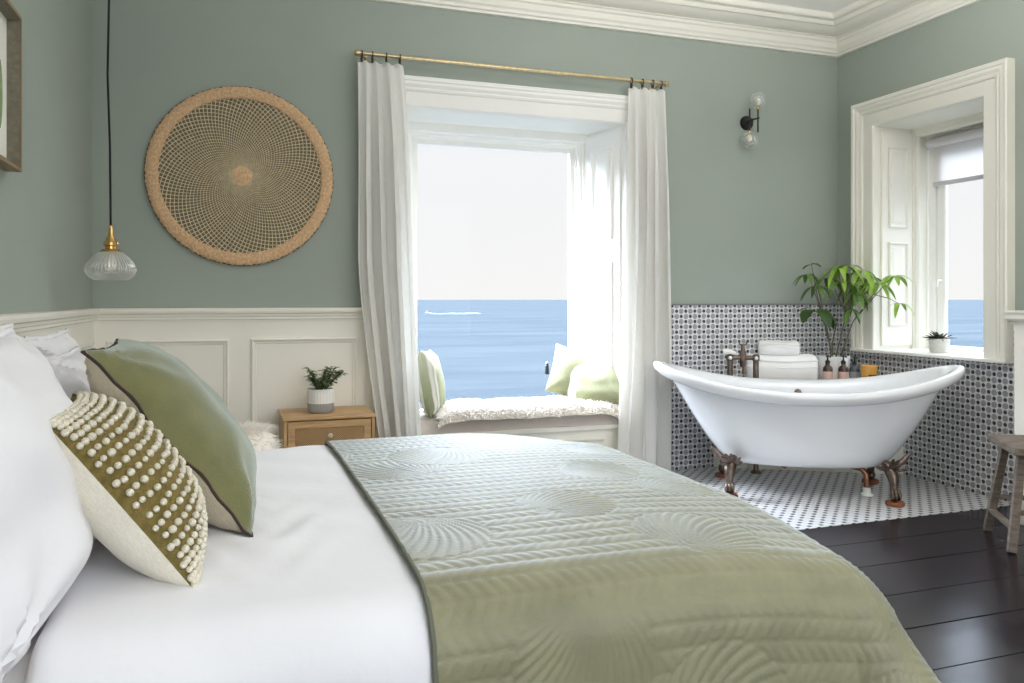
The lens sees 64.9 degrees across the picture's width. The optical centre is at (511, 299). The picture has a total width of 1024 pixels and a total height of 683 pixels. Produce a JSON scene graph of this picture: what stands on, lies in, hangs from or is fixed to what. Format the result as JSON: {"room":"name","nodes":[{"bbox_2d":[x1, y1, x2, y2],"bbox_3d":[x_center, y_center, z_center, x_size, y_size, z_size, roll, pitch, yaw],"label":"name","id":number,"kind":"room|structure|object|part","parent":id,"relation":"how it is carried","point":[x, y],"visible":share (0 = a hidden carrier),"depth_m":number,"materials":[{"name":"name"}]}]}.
{"room":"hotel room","nodes":[
{"label":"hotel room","id":0,"kind":"room"},
{"bbox_2d":[0,0,91,313],"bbox_3d":[-1.168,-0.398,0.942,0.200,3.490,6.950,0,0,-19],"label":"wall","id":1,"kind":"structure","parent":0,"point":[46,207],"depth_m":3.30,"materials":[{"name":"green paint"}]},
{"bbox_2d":[0,0,21,171],"bbox_3d":[-1.501,-0.667,2.276,0.046,0.505,0.728,0,0,-19],"label":"picture frame","id":2,"kind":"object","parent":1,"relation":"attached to","point":[10,19],"visible":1,"depth_m":2.60,"materials":[{"name":"brown wood"}]},
{"bbox_2d":[0,60,2,127],"bbox_3d":[-1.516,-0.646,2.275,0.001,0.282,0.580,0,0,-19],"label":"painting","id":3,"kind":"object","parent":2,"relation":"attached to","point":[1,87],"depth_m":2.54},
{"bbox_2d":[0,12,6,157],"bbox_3d":[-1.519,-0.667,2.269,0.006,0.485,0.708,0,0,-19],"label":"print","id":4,"kind":"object","parent":2,"relation":"attached to","point":[3,15],"depth_m":2.56,"materials":[{"name":"white paper"}]},
{"bbox_2d":[0,308,100,349],"bbox_3d":[-1.050,0.597,0.983,0.050,1.100,6.950,0,0,-19],"label":"trim","id":5,"kind":"structure","parent":1,"relation":"attached to","point":[79,323],"depth_m":3.28,"materials":[{"name":"beige paint"}]},
{"bbox_2d":[92,0,836,412],"bbox_3d":[0.139,-0.398,5.326,5.565,3.490,0.538,0,0,-19],"label":"wall","id":6,"kind":"structure","parent":0,"point":[746,222],"depth_m":4.65,"materials":[{"name":"green paint"}]},
{"bbox_2d":[94,308,373,443],"bbox_3d":[-1.510,0.597,4.478,1.491,1.100,0.050,0,0,-19],"label":"wainscoting","id":7,"kind":"structure","parent":6,"relation":"attached to","point":[254,359],"depth_m":4.52,"materials":[{"name":"beige paint"}]},
{"bbox_2d":[375,75,627,437],"bbox_3d":[-0.027,-0.089,5.263,1.810,2.472,0.588,0,0,-19],"label":"window","id":8,"kind":"structure","parent":6,"relation":"in","point":[591,128],"depth_m":5.34,"materials":[{"name":"white paint"}]},
{"bbox_3d":[-0.642,-0.713,5.015,0.019,0.610,0.211,0,0,-6],"label":"raised panel","id":9,"kind":"part","parent":8,"relation":"part of","materials":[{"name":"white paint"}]},
{"bbox_3d":[-0.103,-0.152,5.473,1.293,1.958,0.100,0,0,-19],"label":"sash frame","id":10,"kind":"part","parent":8,"relation":"part of","materials":[{"name":"white paint"}]},
{"bbox_3d":[0.606,-0.713,5.452,0.019,0.610,0.212,0,0,-33],"label":"raised panel","id":11,"kind":"part","parent":8,"relation":"part of","materials":[{"name":"white paint"}]},
{"bbox_3d":[0.606,0.197,5.452,0.019,0.900,0.212,0,0,-33],"label":"raised panel","id":12,"kind":"part","parent":8,"relation":"part of","materials":[{"name":"white paint"}]},
{"bbox_2d":[586,129,620,418],"bbox_3d":[0.618,-0.168,5.460,0.012,1.910,0.352,0,0,-33],"label":"shutter","id":13,"kind":"object","parent":8,"relation":"attached to","point":[603,146],"depth_m":5.43,"materials":[{"name":"white paint"}]},
{"bbox_2d":[354,49,669,89],"bbox_3d":[0.050,-1.403,4.987,2.050,0.061,0.119,0,0,-19],"label":"curtain rod","id":14,"kind":"object","parent":6,"relation":"attached to","point":[357,52],"visible":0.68,"depth_m":4.90,"materials":[{"name":"gold metal"}]},
{"bbox_2d":[358,60,420,437],"bbox_3d":[-0.705,-0.120,4.676,0.380,2.505,0.119,0,0,-19],"label":"curtain","id":15,"kind":"object","parent":14,"relation":"hanging from","point":[385,247],"visible":0.84,"depth_m":4.66,"materials":[{"name":"white fabric"}]},
{"bbox_2d":[617,87,671,470],"bbox_3d":[0.860,-0.120,5.226,0.404,2.505,0.129,0,0,-19],"label":"curtain","id":16,"kind":"object","parent":14,"relation":"hanging from","point":[645,396],"visible":0.98,"depth_m":5.22,"materials":[{"name":"white fabric"}]},
{"bbox_2d":[366,0,981,57],"bbox_3d":[1.222,-1.851,1.779,4.865,0.187,6.950,0,0,-19],"label":"trim","id":17,"kind":"structure","parent":6,"relation":"attached to","point":[860,24],"depth_m":5.28,"materials":[{"name":"beige paint"}]},
{"bbox_2d":[740,92,760,147],"bbox_3d":[1.649,-1.228,5.519,0.142,0.371,0.172,0,0,-19],"label":"wall sconce","id":18,"kind":"object","parent":6,"relation":"attached to","point":[746,122],"visible":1,"depth_m":5.51,"materials":[{"name":"black metal"}]},
{"bbox_3d":[1.630,-1.228,5.519,0.011,0.159,0.011,0,0,3],"label":"rod","id":19,"kind":"part","parent":18,"relation":"part of","materials":[{"name":"black metal"}]},
{"bbox_3d":[1.679,-1.221,5.494,0.011,0.160,0.011,0,0,3],"label":"rod","id":20,"kind":"part","parent":18,"relation":"part of","materials":[{"name":"black metal"}]},
{"bbox_2d":[671,305,836,469],"bbox_3d":[1.625,0.593,5.596,1.581,1.108,0.012,0,0,-19],"label":"tiled wall","id":21,"kind":"structure","parent":6,"relation":"attached to","point":[700,333],"depth_m":5.51,"materials":[{"name":"tile"}]},
{"bbox_2d":[671,303,849,304],"bbox_3d":[1.904,0.063,4.799,1.581,0.068,1.700,0,0,-19],"label":"trim","id":22,"kind":"structure","parent":6,"relation":"attached to","point":[829,303],"depth_m":5.62,"materials":[{"name":"grey tile"}]},
{"bbox_2d":[747,0,858,12],"bbox_3d":[1.222,-2.018,1.779,4.865,0.150,6.950,0,0,-19],"label":"ceiling","id":23,"kind":"structure","parent":0,"point":[831,6],"depth_m":5.28,"materials":[{"name":"paint"}]},
{"bbox_2d":[84,0,136,279],"bbox_3d":[-1.702,-1.013,3.415,0.202,1.860,0.202,0,0,-19],"label":"pendant lamp","id":24,"kind":"object","parent":23,"relation":"hanging from","point":[110,243],"visible":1,"depth_m":3.41,"materials":[{"name":"clear glass"}]},
{"bbox_3d":[-1.708,-1.115,3.413,0.021,1.615,0.009,0,0,-19],"label":"cord","id":25,"kind":"part","parent":24,"relation":"part of","materials":[{"name":"black fabric"}]},
{"bbox_3d":[-1.702,-0.144,3.415,0.202,0.122,0.202,0,0,-19],"label":"lamp shade","id":26,"kind":"part","parent":24,"relation":"part of","materials":[{"name":"clear glass"}]},
{"bbox_3d":[-1.702,-0.159,3.415,0.048,0.079,0.048,0,0,-19],"label":"bulb","id":27,"kind":"part","parent":24,"relation":"part of","materials":[{"name":"beige glass"}]},
{"bbox_2d":[671,467,1023,682],"bbox_3d":[1.222,1.246,1.779,4.865,0.202,6.950,0,0,-19],"label":"floor","id":28,"kind":"structure","parent":0,"point":[952,584],"depth_m":3.66,"materials":[{"name":"black"}]},
{"bbox_2d":[2,614,50,682],"bbox_3d":[-0.422,0.627,2.252,1.969,1.040,1.770,0,0,-19],"label":"bed","id":29,"kind":"object","parent":28,"relation":"on","point":[16,674],"visible":0.02,"depth_m":1.36,"materials":[{"name":"fabric"}]},
{"bbox_2d":[0,323,13,330],"bbox_3d":[-1.118,0.322,1.685,0.231,0.544,0.760,0,0,-19],"label":"pillow","id":30,"kind":"object","parent":29,"relation":"on","point":[2,327],"visible":0.02,"depth_m":1.99,"materials":[{"name":"white fabric"}]},
{"bbox_2d":[23,328,77,355],"bbox_3d":[-1.438,0.347,2.527,0.208,0.508,0.655,0,0,-19],"label":"pillow","id":31,"kind":"object","parent":29,"relation":"on","point":[61,342],"visible":0.12,"depth_m":2.49,"materials":[{"name":"white fabric"}]},
{"bbox_2d":[45,345,89,398],"bbox_3d":[-1.304,0.366,2.468,0.331,0.487,0.591,0,0,-20],"label":"pillow","id":32,"kind":"object","parent":29,"relation":"on","point":[69,368],"visible":0.15,"depth_m":2.25,"materials":[{"name":"white fabric"}]},
{"bbox_2d":[24,445,431,682],"bbox_3d":[-0.450,0.765,2.321,1.315,0.466,1.872,0,0,-19],"label":"sheet","id":33,"kind":"object","parent":29,"relation":"on","point":[321,590],"visible":0.3,"depth_m":1.47,"materials":[{"name":"white fabric"}]},
{"bbox_2d":[0,327,96,682],"bbox_3d":[-0.933,0.323,1.475,0.406,0.601,0.761,0,0,-18],"label":"pillow","id":34,"kind":"object","parent":33,"relation":"on","point":[47,539],"visible":0.77,"depth_m":1.32,"materials":[{"name":"white fabric"}]},
{"bbox_2d":[49,390,207,587],"bbox_3d":[-0.797,0.380,1.681,0.418,0.471,0.442,0,0,-23],"label":"cushion","id":35,"kind":"object","parent":33,"relation":"on","point":[140,498],"visible":0.98,"depth_m":1.53,"materials":[{"name":"green fabric"}]},
{"bbox_2d":[80,338,256,536],"bbox_3d":[-0.857,0.329,2.070,0.537,0.591,0.565,0,0,-19],"label":"cushion","id":36,"kind":"object","parent":33,"relation":"on","point":[156,383],"visible":0.82,"depth_m":1.86,"materials":[{"name":"green fabric"}]},
{"bbox_2d":[324,433,940,682],"bbox_3d":[0.150,0.803,2.532,1.269,0.562,2.186,0,0,-19],"label":"bedspread","id":37,"kind":"object","parent":33,"relation":"on","point":[531,559],"visible":0.96,"depth_m":1.75,"materials":[{"name":"green fabric"}]},
{"bbox_2d":[237,419,283,450],"bbox_3d":[-1.223,0.843,3.491,0.495,0.608,0.495,0,0,-19],"label":"pouf","id":38,"kind":"object","parent":28,"relation":"on","point":[260,436],"visible":0.16,"depth_m":3.47,"materials":[{"name":"white fur"}]},
{"bbox_2d":[278,405,375,448],"bbox_3d":[-1.020,0.881,4.422,0.485,0.531,0.412,0,0,-19],"label":"nightstand","id":39,"kind":"object","parent":28,"relation":"on","point":[297,426],"visible":0.38,"depth_m":4.27,"materials":[{"name":"brown wood"}]},
{"bbox_2d":[302,366,346,413],"bbox_3d":[-1.022,0.489,4.411,0.251,0.254,0.199,0,0,-19],"label":"potted plant","id":40,"kind":"object","parent":39,"relation":"on","point":[320,398],"visible":1,"depth_m":4.36,"materials":[{"name":"green plant"}]},
{"bbox_3d":[-1.046,0.551,4.402,0.144,0.130,0.144,0,0,-19],"label":"pot","id":41,"kind":"part","parent":40,"relation":"part of","materials":[{"name":"white ceramic"}]},
{"bbox_3d":[-1.023,0.439,4.401,0.189,0.138,0.136,0,0,-6],"label":"stem","id":42,"kind":"part","parent":40,"relation":"part of","materials":[{"name":"green plant"}]},
{"bbox_3d":[-0.963,0.724,4.258,0.429,0.171,0.020,0,0,-19],"label":"drawer","id":43,"kind":"part","parent":39,"relation":"part of","materials":[{"name":"brown wood"}]},
{"bbox_3d":[-0.963,0.724,4.257,0.369,0.111,0.006,0,0,-19],"label":"rattan panel","id":44,"kind":"part","parent":39,"relation":"part of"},
{"bbox_2d":[421,424,617,449],"bbox_3d":[-0.018,0.982,5.239,1.449,0.330,0.390,0,0,-19],"label":"window seat","id":45,"kind":"object","parent":28,"relation":"on","point":[607,434],"visible":0.07,"depth_m":5.20,"materials":[{"name":"beige paint"}]},
{"bbox_2d":[420,412,617,434],"bbox_3d":[-0.019,0.772,5.241,1.443,0.094,0.375,0,0,-19],"label":"seat pad","id":46,"kind":"object","parent":45,"relation":"on","point":[428,426],"visible":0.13,"depth_m":5.06,"materials":[{"name":"fabric"}]},
{"bbox_2d":[422,395,618,428],"bbox_3d":[0.063,0.711,5.227,1.318,0.148,0.495,0,0,-19],"label":"sheepskin","id":47,"kind":"object","parent":46,"relation":"on","point":[467,409],"visible":0.91,"depth_m":5.08,"materials":[{"name":"white fur"}]},
{"bbox_2d":[418,350,444,417],"bbox_3d":[-0.514,0.522,5.065,0.230,0.463,0.424,0,0,3],"label":"throw pillow","id":48,"kind":"object","parent":47,"relation":"on","point":[431,378],"visible":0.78,"depth_m":4.90,"materials":[{"name":"fabric"}]},
{"bbox_2d":[545,343,595,395],"bbox_3d":[0.438,0.517,5.482,0.495,0.510,0.329,0,0,-7],"label":"seat cushion","id":49,"kind":"object","parent":47,"relation":"on","point":[566,359],"visible":0.56,"depth_m":5.43,"materials":[{"name":"fabric"}]},
{"bbox_2d":[566,363,619,403],"bbox_3d":[0.545,0.567,5.372,0.440,0.395,0.288,0,0,9],"label":"seat cushion","id":50,"kind":"object","parent":46,"relation":"on","point":[599,381],"visible":0.77,"depth_m":5.31,"materials":[{"name":"fabric"}]},
{"bbox_3d":[0.043,0.982,5.066,1.230,0.170,0.016,0,0,-19],"label":"moulding","id":51,"kind":"part","parent":45,"relation":"part of","materials":[{"name":"beige paint"}]},
{"bbox_2d":[715,472,724,478],"bbox_3d":[1.363,1.133,5.195,0.100,0.024,0.100,0,0,-19],"label":"wooden block","id":52,"kind":"object","parent":28,"relation":"on","point":[717,474],"visible":0.54,"depth_m":5.16,"materials":[{"name":"brown wood"}]},
{"bbox_2d":[653,360,965,500],"bbox_3d":[1.746,0.751,4.834,1.597,0.742,1.173,0,0,-19],"label":"bathtub","id":53,"kind":"object","parent":52,"relation":"on","point":[861,422],"visible":0.99,"depth_m":4.56,"materials":[{"name":"white ceramic"}]},
{"bbox_2d":[723,341,760,473],"bbox_3d":[1.526,0.710,5.319,0.225,0.869,0.174,0,0,-19],"label":"mixer","id":54,"kind":"object","parent":28,"relation":"on","point":[730,354],"visible":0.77,"depth_m":5.31,"materials":[{"name":"brown metal"}]},
{"bbox_3d":[1.519,0.445,5.277,0.029,0.083,0.112,0,0,11],"label":"spout","id":55,"kind":"part","parent":54,"relation":"part of","materials":[{"name":"brown metal"}]},
{"bbox_2d":[714,379,903,473],"bbox_3d":[1.970,0.861,5.386,1.043,0.572,0.610,0,0,-19],"label":"ledge","id":56,"kind":"object","parent":28,"relation":"on","point":[900,453],"visible":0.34,"depth_m":5.37,"materials":[{"name":"tile"}]},
{"bbox_2d":[746,354,818,379],"bbox_3d":[1.848,0.473,5.545,0.516,0.203,0.436,0,0,-19],"label":"towel","id":57,"kind":"object","parent":56,"relation":"on","point":[800,366],"visible":0.61,"depth_m":5.44,"materials":[{"name":"white fabric"}]},
{"bbox_2d":[758,340,799,354],"bbox_3d":[1.833,0.332,5.549,0.312,0.103,0.282,0,0,-19],"label":"towel","id":58,"kind":"object","parent":57,"relation":"on","point":[765,347],"visible":0.99,"depth_m":5.48,"materials":[{"name":"white fabric"}]},
{"bbox_2d":[822,355,832,379],"bbox_3d":[2.112,0.472,5.381,0.068,0.205,0.074,0,0,-19],"label":"pump bottle","id":59,"kind":"object","parent":56,"relation":"on","point":[827,370],"visible":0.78,"depth_m":5.36,"materials":[{"name":"brown glass"}]},
{"bbox_2d":[838,355,848,378],"bbox_3d":[2.210,0.472,5.363,0.068,0.205,0.074,0,0,-19],"label":"pump bottle","id":60,"kind":"object","parent":56,"relation":"on","point":[843,371],"visible":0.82,"depth_m":5.34,"materials":[{"name":"brown glass"}]},
{"bbox_2d":[792,263,914,379],"bbox_3d":[2.272,0.164,5.362,0.608,0.822,0.638,0,0,-19],"label":"potted plant","id":61,"kind":"object","parent":56,"relation":"on","point":[827,318],"visible":0.96,"depth_m":5.44,"materials":[{"name":"green plant"}]},
{"bbox_3d":[2.202,0.480,5.513,0.212,0.190,0.212,0,0,-19],"label":"pot","id":62,"kind":"part","parent":61,"relation":"part of","materials":[{"name":"white ceramic"}]},
{"bbox_3d":[2.300,0.085,5.429,0.565,0.647,0.203,0,0,27],"label":"stem","id":63,"kind":"part","parent":61,"relation":"part of","materials":[{"name":"green plant"}]},
{"bbox_2d":[849,356,859,377],"bbox_3d":[2.317,0.480,5.441,0.068,0.190,0.074,0,0,-19],"label":"pump bottle","id":64,"kind":"object","parent":56,"relation":"on","point":[854,371],"visible":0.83,"depth_m":5.42,"materials":[{"name":"grey glass"}]},
{"bbox_2d":[861,365,877,376],"bbox_3d":[2.369,0.505,5.338,0.106,0.139,0.107,0,0,-19],"label":"candle jar","id":65,"kind":"object","parent":56,"relation":"on","point":[866,370],"visible":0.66,"depth_m":5.29,"materials":[{"name":"orange glass"}]},
{"bbox_2d":[781,466,872,496],"bbox_3d":[1.867,1.044,4.800,0.401,0.199,0.385,0,0,-19],"label":"pipe","id":66,"kind":"object","parent":28,"relation":"on","point":[866,490],"visible":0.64,"depth_m":4.69,"materials":[{"name":"orange metal"}]},
{"bbox_2d":[862,478,878,484],"bbox_3d":[2.240,1.133,5.024,0.100,0.024,0.100,0,0,-19],"label":"wooden block","id":67,"kind":"object","parent":28,"relation":"on","point":[874,481],"visible":0.64,"depth_m":4.98,"materials":[{"name":"brown wood"}]},
{"bbox_2d":[885,499,904,507],"bbox_3d":[2.133,1.133,4.474,0.100,0.024,0.100,0,0,-19],"label":"wooden block","id":68,"kind":"object","parent":28,"relation":"on","point":[897,504],"visible":0.94,"depth_m":4.45,"materials":[{"name":"brown wood"}]},
{"bbox_2d":[983,434,1023,553],"bbox_3d":[2.413,0.909,3.793,0.429,0.480,0.468,0,0,-19],"label":"stool","id":69,"kind":"object","parent":28,"relation":"on","point":[1007,443],"visible":1,"depth_m":3.77,"materials":[{"name":"wood"}]},
{"bbox_3d":[2.382,0.924,3.958,0.048,0.450,0.137,0,0,-25],"label":"leg","id":70,"kind":"part","parent":69,"relation":"part of","materials":[{"name":"wood"}]},
{"bbox_3d":[2.413,0.687,3.793,0.200,0.036,0.420,0,0,16],"label":"seat","id":71,"kind":"part","parent":69,"relation":"part of","materials":[{"name":"wood"}]},
{"bbox_3d":[2.300,0.924,3.670,0.137,0.450,0.048,0,0,-34],"label":"leg","id":72,"kind":"part","parent":69,"relation":"part of","materials":[{"name":"wood"}]},
{"bbox_2d":[837,0,1023,309],"bbox_3d":[3.754,-0.398,2.666,0.500,3.490,6.950,0,0,-19],"label":"wall","id":73,"kind":"structure","parent":0,"point":[983,32],"depth_m":5.05,"materials":[{"name":"green paint"}]},
{"bbox_2d":[837,305,1013,501],"bbox_3d":[2.671,0.593,4.982,0.012,1.108,1.838,0,0,-19],"label":"tiled wall","id":74,"kind":"structure","parent":73,"relation":"attached to","point":[950,446],"depth_m":4.85,"materials":[{"name":"tile"}]},
{"bbox_2d":[850,57,1014,363],"bbox_3d":[2.836,-0.481,5.173,0.575,1.756,1.202,0,0,-19],"label":"window","id":75,"kind":"structure","parent":73,"relation":"in","point":[899,220],"depth_m":5.50,"materials":[{"name":"beige paint"}]},
{"bbox_2d":[880,131,911,345],"bbox_3d":[2.653,-0.418,5.552,0.270,1.470,0.014,0,0,-19],"label":"shutter","id":76,"kind":"object","parent":75,"relation":"attached to","point":[895,146],"depth_m":5.54,"materials":[{"name":"beige paint"}]},
{"bbox_3d":[2.660,-0.768,5.539,0.165,0.550,0.017,0,0,-19],"label":"raised panel","id":77,"kind":"part","parent":75,"relation":"part of","materials":[{"name":"beige paint"}]},
{"bbox_3d":[2.660,-0.105,5.539,0.165,0.575,0.017,0,0,-19],"label":"raised panel","id":78,"kind":"part","parent":75,"relation":"part of","materials":[{"name":"beige paint"}]},
{"bbox_3d":[2.836,0.351,5.173,0.575,0.020,1.202,0,0,-19],"label":"sill","id":79,"kind":"part","parent":75,"relation":"part of","materials":[{"name":"white paint"}]},
{"bbox_3d":[2.909,-0.112,5.485,0.044,0.058,0.018,0,0,-19],"label":"handle","id":80,"kind":"part","parent":75,"relation":"part of","materials":[{"name":"white ceramic"}]},
{"bbox_2d":[925,330,953,352],"bbox_3d":[2.743,0.269,5.181,0.207,0.144,0.189,0,0,-19],"label":"potted plant","id":81,"kind":"object","parent":75,"relation":"on","point":[937,343],"visible":1,"depth_m":5.13,"materials":[{"name":"stone"}]},
{"bbox_3d":[2.745,0.296,5.174,0.124,0.090,0.124,0,0,-19],"label":"pot","id":82,"kind":"part","parent":81,"relation":"part of","materials":[{"name":"ceramic"}]},
{"bbox_2d":[924,127,982,186],"bbox_3d":[2.979,-0.906,5.215,0.063,0.387,0.705,0,0,-19],"label":"roller blind","id":83,"kind":"object","parent":75,"relation":"attached to","point":[958,157],"visible":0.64,"depth_m":5.32,"materials":[{"name":"grey fabric"}]},
{"bbox_2d":[1003,310,1023,524],"bbox_3d":[3.089,0.602,3.189,0.415,1.090,2.183,0,0,-19],"label":"wall partition","id":84,"kind":"structure","parent":0,"point":[1016,316],"depth_m":4.11,"materials":[{"name":"beige paint"}]},
{"label":"outside","id":85,"kind":"structure","parent":0,"visible":0},
{"bbox_2d":[417,300,982,408],"bbox_3d":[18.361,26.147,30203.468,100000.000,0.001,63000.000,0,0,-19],"label":"sea","id":86,"kind":"structure","parent":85,"point":[489,349],"depth_m":539.68,"materials":[{"name":"liquid"}]},
{"bbox_2d":[425,311,457,313],"bbox_3d":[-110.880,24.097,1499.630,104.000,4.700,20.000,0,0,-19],"label":"speedboat","id":87,"kind":"object","parent":86,"relation":"on","point":[427,312],"visible":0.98,"depth_m":1494.84,"materials":[{"name":"white plastic"}]},
{"bbox_2d":[545,361,548,373],"bbox_3d":[12.306,24.047,282.546,1.500,5.200,1.500,0,0,-19],"label":"marker","id":88,"kind":"object","parent":86,"relation":"in","point":[546,363],"visible":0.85,"depth_m":282.07,"materials":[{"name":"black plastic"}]}
]}

